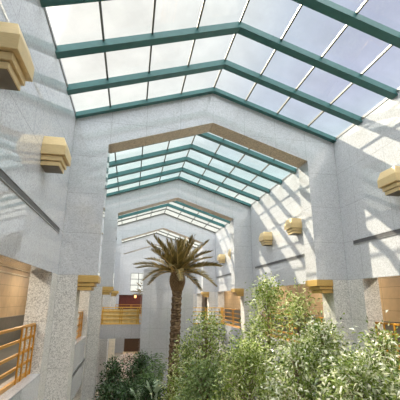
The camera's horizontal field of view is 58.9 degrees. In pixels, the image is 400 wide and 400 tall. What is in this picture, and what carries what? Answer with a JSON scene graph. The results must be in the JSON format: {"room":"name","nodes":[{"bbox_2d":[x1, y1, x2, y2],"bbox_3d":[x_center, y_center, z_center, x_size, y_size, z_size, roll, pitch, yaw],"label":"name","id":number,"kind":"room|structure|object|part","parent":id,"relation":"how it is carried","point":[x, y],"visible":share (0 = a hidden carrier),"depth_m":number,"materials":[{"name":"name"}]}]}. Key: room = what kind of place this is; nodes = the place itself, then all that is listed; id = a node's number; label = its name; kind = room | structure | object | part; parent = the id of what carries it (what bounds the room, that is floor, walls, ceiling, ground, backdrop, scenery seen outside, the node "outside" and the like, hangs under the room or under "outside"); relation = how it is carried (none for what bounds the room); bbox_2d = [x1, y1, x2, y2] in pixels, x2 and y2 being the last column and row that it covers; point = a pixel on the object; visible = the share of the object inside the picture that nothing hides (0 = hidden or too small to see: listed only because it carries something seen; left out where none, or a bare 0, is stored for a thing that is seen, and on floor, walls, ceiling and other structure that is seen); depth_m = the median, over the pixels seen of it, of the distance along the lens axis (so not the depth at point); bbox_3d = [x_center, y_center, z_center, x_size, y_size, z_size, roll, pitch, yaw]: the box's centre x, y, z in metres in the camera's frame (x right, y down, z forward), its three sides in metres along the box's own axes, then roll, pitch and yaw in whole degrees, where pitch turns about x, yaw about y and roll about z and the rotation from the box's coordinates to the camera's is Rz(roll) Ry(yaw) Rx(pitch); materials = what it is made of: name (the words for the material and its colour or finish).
{"room":"building atrium","nodes":[
{"label":"building atrium","id":0,"kind":"room"},
{"bbox_2d":[0,343,18,384],"bbox_3d":[-7.062,6.674,16.616,2.400,0.400,52.780,3,-16,-10],"label":"floor","id":1,"kind":"structure","parent":0,"point":[9,351],"depth_m":10.26,"materials":[{"name":"grey stone"}]},
{"bbox_2d":[0,266,29,317],"bbox_3d":[-8.341,6.840,16.316,0.200,7.400,52.780,3,-16,-10],"label":"wall","id":2,"kind":"structure","parent":0,"point":[13,288],"depth_m":14.70,"materials":[{"name":"beige paint"}]},
{"bbox_2d":[0,314,24,345],"bbox_3d":[-8.206,5.909,16.605,0.060,1.050,52.780,3,-16,-10],"label":"trim","id":3,"kind":"structure","parent":2,"relation":"attached to","point":[12,321],"depth_m":14.59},
{"bbox_2d":[0,264,29,277],"bbox_3d":[-8.169,3.596,17.263,0.100,0.440,52.780,3,-16,-10],"label":"trim","id":4,"kind":"structure","parent":2,"relation":"attached to","point":[0,264],"depth_m":14.48,"materials":[{"name":"beige paint"}]},
{"bbox_2d":[0,0,103,399],"bbox_3d":[-5.690,5.263,17.644,0.500,11.195,53.460,3,-16,-10],"label":"wall","id":5,"kind":"structure","parent":0,"point":[42,107],"depth_m":6.97,"materials":[{"name":"stone"}]},
{"bbox_2d":[0,21,34,90],"bbox_3d":[-2.378,-1.749,4.357,0.460,0.616,0.660,3,-16,-10],"label":"wall sconce","id":6,"kind":"object","parent":5,"relation":"attached to","point":[16,64],"visible":1,"depth_m":4.19,"materials":[{"name":"beige stone"}]},
{"bbox_3d":[-2.435,-1.584,4.300,0.345,0.266,0.440,3,-16,-10],"label":"soffit plate","id":7,"kind":"part","parent":6,"relation":"part of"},
{"bbox_2d":[0,323,35,394],"bbox_3d":[-3.227,2.497,4.945,0.092,1.080,6.650,3,-16,-10],"label":"railing","id":8,"kind":"object","parent":5,"relation":"on","point":[21,376],"visible":1,"depth_m":7.13,"materials":[{"name":"orange wood"}]},
{"bbox_3d":[-3.235,2.737,4.876,0.044,0.050,6.650,3,-16,-10],"label":"rail","id":9,"kind":"part","parent":8,"relation":"part of","materials":[{"name":"orange metal"}]},
{"bbox_3d":[-3.233,2.497,4.944,0.044,0.050,6.650,3,-16,-10],"label":"rail","id":10,"kind":"part","parent":8,"relation":"part of","materials":[{"name":"orange metal"}]},
{"bbox_3d":[-3.231,2.247,5.015,0.044,0.050,6.650,3,-16,-10],"label":"rail","id":11,"kind":"part","parent":8,"relation":"part of","materials":[{"name":"orange metal"}]},
{"bbox_3d":[-3.229,2.001,5.085,0.080,0.050,6.650,3,-16,-10],"label":"handrail","id":12,"kind":"part","parent":8,"relation":"part of","materials":[{"name":"orange metal"}]},
{"bbox_3d":[-3.616,3.116,7.069,0.028,1.040,0.056,3,-16,-10],"label":"post","id":13,"kind":"part","parent":8,"relation":"part of","materials":[{"name":"orange metal"}]},
{"bbox_3d":[-3.676,3.201,7.371,0.028,1.040,0.056,3,-16,-10],"label":"post","id":14,"kind":"part","parent":8,"relation":"part of","materials":[{"name":"orange wood"}]},
{"bbox_3d":[-3.751,3.307,7.749,0.028,1.040,0.056,3,-16,-10],"label":"post","id":15,"kind":"part","parent":8,"relation":"part of","materials":[{"name":"wood"}]},
{"bbox_3d":[-3.811,3.393,8.052,0.028,1.040,0.056,3,-16,-10],"label":"post","id":16,"kind":"part","parent":8,"relation":"part of","materials":[{"name":"orange metal"}]},
{"bbox_2d":[0,168,59,233],"bbox_3d":[-3.071,0.029,6.364,0.018,0.135,5.800,3,-16,-10],"label":"air slot","id":17,"kind":"object","parent":5,"relation":"attached to","point":[4,177],"visible":1,"depth_m":6.13,"materials":[{"name":"metal"}]},
{"bbox_2d":[40,136,70,173],"bbox_3d":[-2.966,-0.913,7.327,0.460,0.616,0.660,3,-16,-10],"label":"wall sconce","id":18,"kind":"object","parent":5,"relation":"attached to","point":[55,157],"visible":1,"depth_m":7.06,"materials":[{"name":"beige stone"}]},
{"bbox_3d":[-3.023,-0.748,7.269,0.345,0.266,0.440,3,-16,-10],"label":"soffit plate","id":19,"kind":"part","parent":18,"relation":"part of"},
{"bbox_2d":[44,7,75,113],"bbox_3d":[-5.379,-0.087,19.122,0.018,0.070,51.930,3,-16,-10],"label":"trim","id":20,"kind":"structure","parent":5,"relation":"attached to","point":[45,9],"depth_m":7.61,"materials":[{"name":"metal"}]},
{"bbox_2d":[72,358,84,377],"bbox_3d":[-4.764,6.566,13.574,0.018,0.135,5.850,3,-16,-10],"label":"air slot","id":21,"kind":"object","parent":5,"relation":"attached to","point":[82,362],"visible":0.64,"depth_m":14.12,"materials":[{"name":"metal"}]},
{"bbox_2d":[76,311,82,338],"bbox_3d":[-4.873,4.837,13.257,0.092,1.080,6.650,3,-16,-10],"label":"railing","id":22,"kind":"object","parent":5,"relation":"on","point":[80,318],"visible":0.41,"depth_m":15.72,"materials":[{"name":"orange metal"}]},
{"bbox_2d":[122,230,200,247],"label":"window","id":23,"kind":"structure","parent":5,"relation":"in","point":[165,230],"depth_m":35.85,"materials":[{"name":"grey glass"}]},
{"bbox_2d":[118,201,229,232],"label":"window","id":24,"kind":"structure","parent":5,"relation":"in","point":[176,202],"depth_m":25.58,"materials":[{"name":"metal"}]},
{"bbox_2d":[106,133,296,206],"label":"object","id":25,"kind":"structure","parent":5,"relation":"in","point":[208,136],"depth_m":16.62,"materials":[{"name":"teal paint"}]},
{"bbox_2d":[40,0,399,142],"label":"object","id":26,"kind":"structure","parent":5,"relation":"in","point":[335,11],"depth_m":9.05,"materials":[{"name":"teal paint"}]},
{"bbox_2d":[99,324,139,338],"bbox_3d":[-5.375,8.694,23.562,2.625,0.860,1.400,3,-16,-10],"label":"floor","id":27,"kind":"structure","parent":0,"point":[107,331],"depth_m":22.91,"materials":[{"name":"stone"}]},
{"bbox_2d":[101,307,139,323],"bbox_3d":[-5.262,7.611,23.294,2.585,1.080,0.115,3,-16,-10],"label":"railing","id":28,"kind":"object","parent":27,"relation":"on","point":[108,316],"visible":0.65,"depth_m":23.30,"materials":[{"name":"gold metal"}]},
{"bbox_3d":[-5.261,7.847,23.210,2.585,0.050,0.044,3,-16,-10],"label":"rail","id":29,"kind":"part","parent":28,"relation":"part of","materials":[{"name":"gold metal"}]},
{"bbox_3d":[-5.259,7.606,23.278,2.585,0.050,0.044,3,-16,-10],"label":"rail","id":30,"kind":"part","parent":28,"relation":"part of","materials":[{"name":"gold metal"}]},
{"bbox_3d":[-5.257,7.356,23.349,2.585,0.050,0.044,3,-16,-10],"label":"rail","id":31,"kind":"part","parent":28,"relation":"part of","materials":[{"name":"gold metal"}]},
{"bbox_3d":[-5.255,7.111,23.418,2.585,0.050,0.080,3,-16,-10],"label":"handrail","id":32,"kind":"part","parent":28,"relation":"part of","materials":[{"name":"gold metal"}]},
{"bbox_2d":[114,246,205,352],"bbox_3d":[-6.234,11.823,43.398,14.570,12.585,0.300,3,-16,-10],"label":"wall","id":33,"kind":"structure","parent":0,"point":[139,255],"depth_m":43.84,"materials":[{"name":"paint"}]},
{"bbox_2d":[118,295,140,308],"bbox_3d":[-6.243,12.789,43.167,7.320,2.300,0.220,3,-16,-10],"label":"door","id":34,"kind":"structure","parent":33,"relation":"in","point":[123,299],"depth_m":42.88,"materials":[{"name":"red wood"}]},
{"bbox_2d":[131,282,140,294],"bbox_3d":[-4.386,10.527,29.603,3.188,7.596,2.942,13,-20,-38],"label":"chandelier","id":35,"kind":"object","parent":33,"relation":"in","point":[139,290],"visible":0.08,"depth_m":29.89,"materials":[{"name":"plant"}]},
{"bbox_2d":[95,352,241,399],"bbox_3d":[-1.330,10.986,16.643,14.570,0.300,53.580,3,-16,-10],"label":"floor","id":36,"kind":"structure","parent":0,"point":[120,353],"depth_m":30.18,"materials":[{"name":"stone"}]},
{"bbox_2d":[107,339,114,368],"bbox_3d":[-7.073,12.047,28.258,0.470,3.900,0.500,3,-16,-10],"label":"column","id":37,"kind":"structure","parent":36,"relation":"on","point":[111,348],"depth_m":28.08,"materials":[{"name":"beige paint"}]},
{"bbox_2d":[95,356,128,399],"bbox_3d":[-4.294,9.319,17.227,2.004,3.294,2.011,-3,-16,11],"label":"leafy shrub","id":38,"kind":"object","parent":36,"relation":"on","point":[115,368],"visible":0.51,"depth_m":17.36,"materials":[{"name":"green plant"}]},
{"bbox_2d":[92,374,132,399],"bbox_3d":[-3.649,8.976,14.929,2.339,2.850,2.448,7,-17,-22],"label":"leafy shrub","id":39,"kind":"object","parent":36,"relation":"on","point":[111,392],"visible":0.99,"depth_m":15.09,"materials":[{"name":"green plant"}]},
{"bbox_2d":[107,361,129,379],"bbox_3d":[-5.817,12.484,25.558,1.948,1.635,1.934,3,-16,-10],"label":"shrub","id":40,"kind":"object","parent":36,"relation":"on","point":[124,365],"visible":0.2,"depth_m":25.55,"materials":[{"name":"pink plant"}]},
{"bbox_2d":[113,376,138,399],"bbox_3d":[-3.218,9.859,16.255,2.496,3.160,2.458,-1,-16,4],"label":"leafy shrub","id":41,"kind":"object","parent":36,"relation":"on","point":[130,384],"visible":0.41,"depth_m":16.44,"materials":[{"name":"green plant"}]},
{"bbox_2d":[117,352,135,376],"bbox_3d":[-5.774,13.204,28.417,2.132,1.806,2.120,3,-16,-10],"label":"shrub","id":42,"kind":"object","parent":36,"relation":"on","point":[124,354],"visible":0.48,"depth_m":28.48,"materials":[{"name":"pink plant"}]},
{"bbox_2d":[123,338,137,364],"bbox_3d":[-6.038,14.175,33.733,2.600,2.800,1.400,3,-16,-10],"label":"kiosk","id":43,"kind":"object","parent":36,"relation":"on","point":[131,344],"visible":0.26,"depth_m":33.97,"materials":[{"name":"brown wood"}]},
{"bbox_3d":[-6.119,13.852,34.284,2.400,1.480,0.300,3,-16,-10],"label":"panel","id":44,"kind":"part","parent":43,"relation":"part of","materials":[{"name":"brown wood"}]},
{"bbox_2d":[130,388,145,399],"bbox_3d":[-2.631,9.025,14.597,0.723,2.343,0.840,3,-16,-10],"label":"leaf plant","id":45,"kind":"object","parent":36,"relation":"on","point":[133,393],"visible":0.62,"depth_m":15.00,"materials":[{"name":"green plant"}]},
{"bbox_2d":[121,349,155,397],"bbox_3d":[-3.167,9.543,18.415,2.389,3.454,2.332,-3,-16,11],"label":"leafy shrub","id":46,"kind":"object","parent":36,"relation":"on","point":[140,362],"visible":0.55,"depth_m":18.49,"materials":[{"name":"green plant"}]},
{"bbox_2d":[131,373,155,398],"bbox_3d":[-2.569,9.413,16.332,1.353,2.548,1.330,3,-16,-10],"label":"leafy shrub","id":47,"kind":"object","parent":36,"relation":"on","point":[148,373],"visible":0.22,"depth_m":16.71,"materials":[{"name":"green plant"}]},
{"bbox_2d":[130,374,169,399],"bbox_3d":[-2.070,8.802,14.683,2.357,2.882,2.406,11,-19,-32],"label":"leafy shrub","id":48,"kind":"object","parent":36,"relation":"on","point":[143,396],"visible":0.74,"depth_m":14.77,"materials":[{"name":"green plant"}]},
{"bbox_2d":[106,233,195,363],"bbox_3d":[-4.616,9.524,35.228,8.970,12.585,0.680,3,-16,-10],"label":"frame","id":49,"kind":"object","parent":36,"relation":"on","point":[140,243],"visible":0.18,"depth_m":35.83,"materials":[{"name":"white paint"}]},
{"bbox_2d":[141,353,167,394],"bbox_3d":[-2.317,9.398,17.632,1.306,3.287,1.390,-8,-18,27],"label":"leafy shrub","id":50,"kind":"object","parent":36,"relation":"on","point":[159,371],"visible":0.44,"depth_m":17.89,"materials":[{"name":"green plant"}]},
{"bbox_2d":[144,379,166,399],"bbox_3d":[-1.849,8.711,14.168,0.881,2.725,1.049,-11,-20,36],"label":"leaf plant","id":51,"kind":"object","parent":36,"relation":"on","point":[157,388],"visible":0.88,"depth_m":14.49,"materials":[{"name":"green plant"}]},
{"bbox_2d":[96,214,215,388],"bbox_3d":[-2.970,7.185,26.917,8.970,12.585,0.680,3,-16,-10],"label":"frame","id":52,"kind":"object","parent":36,"relation":"on","point":[160,222],"visible":0.43,"depth_m":27.68,"materials":[{"name":"white paint"}]},
{"bbox_2d":[111,291,118,295],"bbox_3d":[-6.322,6.959,26.317,0.525,0.385,0.740,3,-16,-10],"label":"corbel","id":53,"kind":"object","parent":52,"relation":"attached to","point":[114,293],"visible":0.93,"depth_m":26.00,"materials":[{"name":"metal"}]},
{"bbox_2d":[201,292,208,296],"bbox_3d":[0.382,7.353,27.533,0.525,0.385,0.740,3,-16,-10],"label":"corbel","id":54,"kind":"object","parent":52,"relation":"attached to","point":[205,294],"visible":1,"depth_m":27.22,"materials":[{"name":"metal"}]},
{"bbox_2d":[138,264,192,399],"bbox_3d":[-2.336,8.361,23.041,3.120,8.220,3.900,3,-16,-10],"label":"tower","id":55,"kind":"object","parent":36,"relation":"on","point":[155,301],"visible":0.47,"depth_m":21.42,"materials":[{"name":"white paint"}]},
{"bbox_2d":[82,179,255,399],"bbox_3d":[-1.324,4.846,18.605,8.970,12.585,0.680,3,-16,-10],"label":"archway","id":56,"kind":"object","parent":36,"relation":"on","point":[238,214],"visible":0.64,"depth_m":19.19,"materials":[{"name":"white paint"}]},
{"bbox_2d":[102,287,113,294],"bbox_3d":[-4.676,4.620,18.005,0.525,0.385,0.740,3,-16,-10],"label":"corbel","id":57,"kind":"object","parent":56,"relation":"attached to","point":[105,290],"visible":0.99,"depth_m":17.67,"materials":[{"name":"metal"}]},
{"bbox_2d":[231,288,243,295],"bbox_3d":[2.028,5.014,19.221,0.525,0.385,0.740,3,-16,-10],"label":"corbel","id":58,"kind":"object","parent":56,"relation":"attached to","point":[236,291],"visible":0.99,"depth_m":18.91,"materials":[{"name":"metal"}]},
{"bbox_2d":[131,233,222,397],"bbox_3d":[-1.153,6.073,16.610,4.488,9.139,4.579,3,-16,-10],"label":"date palm","id":59,"kind":"object","parent":36,"relation":"on","point":[177,263],"visible":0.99,"depth_m":16.85,"materials":[{"name":"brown plant"}]},
{"bbox_3d":[-1.099,3.919,17.187,0.809,1.040,0.806,3,-16,-10],"label":"crown","id":60,"kind":"part","parent":59,"relation":"part of","materials":[{"name":"brown plant"}]},
{"bbox_2d":[157,334,208,399],"bbox_3d":[-0.494,7.575,13.527,2.748,4.625,3.049,-5,-17,17],"label":"fig tree","id":61,"kind":"object","parent":36,"relation":"on","point":[180,345],"visible":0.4,"depth_m":13.76,"materials":[{"name":"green plant"}]},
{"bbox_2d":[44,94,354,399],"bbox_3d":[0.321,2.507,10.293,8.970,12.585,0.680,3,-16,-10],"label":"archway","id":62,"kind":"object","parent":36,"relation":"on","point":[96,137],"visible":0.66,"depth_m":10.83,"materials":[{"name":"white paint"}]},
{"bbox_2d":[77,275,100,290],"bbox_3d":[-3.031,2.280,9.693,0.525,0.385,0.740,3,-16,-10],"label":"corbel","id":63,"kind":"object","parent":62,"relation":"attached to","point":[85,282],"visible":1,"depth_m":9.38,"materials":[{"name":"metal"}]},
{"bbox_2d":[305,280,332,293],"bbox_3d":[3.674,2.675,10.910,0.525,0.385,0.740,3,-16,-10],"label":"corbel","id":64,"kind":"object","parent":62,"relation":"attached to","point":[317,286],"visible":0.96,"depth_m":10.61,"materials":[{"name":"metal"}]},
{"bbox_2d":[150,306,253,399],"bbox_3d":[0.194,6.992,13.458,3.755,5.699,3.662,13,-20,-38],"label":"fig tree","id":65,"kind":"object","parent":36,"relation":"on","point":[204,323],"visible":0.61,"depth_m":13.72,"materials":[{"name":"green plant"}]},
{"bbox_2d":[169,348,240,399],"bbox_3d":[0.156,6.843,10.694,3.209,4.476,2.952,-6,-17,22],"label":"fig tree","id":66,"kind":"object","parent":36,"relation":"on","point":[201,385],"visible":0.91,"depth_m":10.90,"materials":[{"name":"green plant"}]},
{"bbox_2d":[200,329,289,399],"bbox_3d":[1.411,6.269,9.732,3.469,5.075,3.275,15,-21,-41],"label":"fig tree","id":67,"kind":"object","parent":36,"relation":"on","point":[249,361],"visible":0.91,"depth_m":9.92,"materials":[{"name":"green plant"}]},
{"bbox_2d":[231,271,295,399],"bbox_3d":[2.458,5.941,12.012,2.938,6.952,2.735,-11,-19,35],"label":"fig tree","id":68,"kind":"object","parent":36,"relation":"on","point":[262,327],"visible":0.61,"depth_m":12.37,"materials":[{"name":"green plant"}]},
{"bbox_2d":[246,328,336,399],"bbox_3d":[2.318,5.755,8.013,2.991,5.131,3.065,3,-16,-10],"label":"fig tree","id":69,"kind":"object","parent":36,"relation":"on","point":[296,362],"visible":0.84,"depth_m":8.28,"materials":[{"name":"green plant"}]},
{"bbox_2d":[266,278,328,394],"bbox_3d":[3.112,5.652,10.421,2.272,6.650,2.326,3,-16,-10],"label":"fig tree","id":70,"kind":"object","parent":36,"relation":"on","point":[296,301],"visible":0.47,"depth_m":11.04,"materials":[{"name":"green plant"}]},
{"bbox_2d":[277,309,360,399],"bbox_3d":[2.989,5.530,8.305,2.820,5.735,2.971,-10,-19,33],"label":"fig tree","id":71,"kind":"object","parent":36,"relation":"on","point":[323,337],"visible":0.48,"depth_m":8.67,"materials":[{"name":"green plant"}]},
{"bbox_2d":[304,337,399,399],"bbox_3d":[3.292,5.398,6.805,2.700,5.174,2.974,-7,-17,24],"label":"fig tree","id":72,"kind":"object","parent":36,"relation":"on","point":[360,390],"visible":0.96,"depth_m":7.08,"materials":[{"name":"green plant"}]},
{"bbox_2d":[347,310,399,399],"bbox_3d":[3.959,5.255,7.304,1.873,5.732,2.102,3,-16,-10],"label":"fig tree","id":73,"kind":"object","parent":36,"relation":"on","point":[389,339],"visible":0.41,"depth_m":7.71,"materials":[{"name":"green plant"}]},
{"bbox_2d":[358,350,399,399],"bbox_3d":[3.922,5.210,5.927,2.465,5.067,2.208,13,-20,-37],"label":"fig tree","id":74,"kind":"object","parent":36,"relation":"on","point":[392,395],"visible":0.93,"depth_m":6.59,"materials":[{"name":"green plant"}]},
{"bbox_2d":[193,324,224,337],"bbox_3d":[0.269,9.026,24.586,2.625,0.860,1.400,3,-16,-10],"label":"floor","id":75,"kind":"structure","parent":0,"point":[193,324],"depth_m":24.02,"materials":[{"name":"stone"}]},
{"bbox_2d":[193,307,223,323],"bbox_3d":[0.383,7.940,24.308,2.585,1.080,0.092,3,-16,-10],"label":"railing","id":76,"kind":"object","parent":75,"relation":"on","point":[193,307],"visible":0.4,"depth_m":24.41,"materials":[{"name":"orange metal"}]},
{"bbox_3d":[0.388,7.443,24.442,2.585,0.050,0.080,3,-16,-10],"label":"handrail","id":77,"kind":"part","parent":76,"relation":"part of","materials":[{"name":"gold metal"}]},
{"bbox_2d":[195,90,399,399],"bbox_3d":[3.023,5.776,19.225,0.500,11.195,53.460,3,-16,-10],"label":"wall","id":78,"kind":"structure","parent":0,"point":[370,148],"depth_m":10.60,"materials":[{"name":"paint"}]},
{"bbox_2d":[217,254,224,263],"bbox_3d":[1.513,4.222,25.360,0.460,0.616,0.660,3,-16,-10],"label":"wall sconce","id":79,"kind":"object","parent":78,"relation":"attached to","point":[221,257],"visible":0.94,"depth_m":25.10,"materials":[{"name":"gold metal"}]},
{"bbox_2d":[223,308,240,327],"bbox_3d":[2.203,7.689,23.151,0.092,1.080,6.650,3,-16,-10],"label":"railing","id":80,"kind":"object","parent":78,"relation":"on","point":[232,313],"visible":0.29,"depth_m":23.32,"materials":[{"name":"orange metal"}]},
{"bbox_2d":[259,232,272,245],"bbox_3d":[3.159,1.883,17.048,0.460,0.616,0.660,3,-16,-10],"label":"wall sconce","id":81,"kind":"object","parent":78,"relation":"attached to","point":[266,238],"visible":1,"depth_m":16.79,"materials":[{"name":"gold metal"}]},
{"bbox_2d":[255,253,304,268],"bbox_3d":[3.481,2.860,16.197,0.018,0.135,5.750,3,-16,-10],"label":"air slot","id":82,"kind":"object","parent":78,"relation":"attached to","point":[300,255],"visible":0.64,"depth_m":15.52,"materials":[{"name":"metal"}]},
{"bbox_2d":[262,312,322,342],"bbox_3d":[3.848,5.349,14.839,0.092,1.080,6.650,3,-16,-10],"label":"railing","id":83,"kind":"object","parent":78,"relation":"on","point":[316,317],"visible":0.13,"depth_m":15.02,"materials":[{"name":"orange wood"}]},
{"bbox_2d":[284,218,301,235],"bbox_3d":[3.726,1.077,14.183,0.460,0.616,0.660,3,-16,-10],"label":"wall sconce","id":84,"kind":"object","parent":78,"relation":"attached to","point":[293,226],"visible":0.98,"depth_m":13.93,"materials":[{"name":"gold metal"}]},
{"bbox_3d":[3.727,0.973,14.212,0.460,0.400,0.660,3,-16,-10],"label":"lamp shade","id":85,"kind":"part","parent":84,"relation":"part of","materials":[{"name":"gold metal"}]},
{"bbox_2d":[196,87,399,247],"bbox_3d":[2.825,0.396,20.610,0.018,0.070,51.930,3,-16,-10],"label":"trim","id":86,"kind":"structure","parent":78,"relation":"attached to","point":[398,89],"depth_m":11.14,"materials":[{"name":"metal"}]},
{"bbox_2d":[353,228,399,244],"bbox_3d":[5.133,0.511,7.852,0.018,0.135,5.800,3,-16,-10],"label":"air slot","id":87,"kind":"object","parent":78,"relation":"attached to","point":[396,231],"visible":1,"depth_m":9.56,"materials":[{"name":"metal"}]},
{"bbox_2d":[375,322,399,367],"bbox_3d":[5.494,3.010,6.528,0.092,1.080,6.650,3,-16,-10],"label":"railing","id":88,"kind":"object","parent":78,"relation":"on","point":[376,323],"visible":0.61,"depth_m":9.22,"materials":[{"name":"orange metal"}]},
{"bbox_3d":[5.503,2.515,6.669,0.080,0.050,6.650,3,-16,-10],"label":"handrail","id":89,"kind":"part","parent":88,"relation":"part of","materials":[{"name":"orange metal"}]},
{"bbox_3d":[4.982,3.710,8.942,0.028,1.040,0.056,3,-16,-10],"label":"post","id":90,"kind":"part","parent":88,"relation":"part of","materials":[{"name":"orange wood"}]},
{"bbox_2d":[377,166,399,195],"bbox_3d":[4.804,-0.456,8.736,0.460,0.616,0.660,3,-16,-10],"label":"wall sconce","id":91,"kind":"object","parent":78,"relation":"attached to","point":[388,180],"visible":1,"depth_m":8.64,"materials":[{"name":"gold metal"}]},
{"bbox_3d":[4.860,-0.285,8.699,0.345,0.266,0.440,3,-16,-10],"label":"soffit plate","id":92,"kind":"part","parent":91,"relation":"part of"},
{"bbox_2d":[206,317,396,362],"bbox_3d":[4.499,7.355,18.713,2.400,0.400,52.780,3,-16,-10],"label":"floor","id":93,"kind":"structure","parent":0,"point":[226,321],"depth_m":25.21,"materials":[{"name":"grey carpet"}]},
{"bbox_2d":[206,277,399,395],"bbox_3d":[5.774,7.670,18.877,0.200,7.400,52.780,3,-16,-10],"label":"wall","id":94,"kind":"structure","parent":0,"point":[389,288],"depth_m":17.62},
{"bbox_2d":[206,306,399,353],"bbox_3d":[5.654,6.725,19.119,0.060,1.050,52.780,3,-16,-10],"label":"trim","id":95,"kind":"structure","parent":94,"relation":"attached to","point":[390,327],"depth_m":20.77,"materials":[{"name":"orange wood"}]}
]}

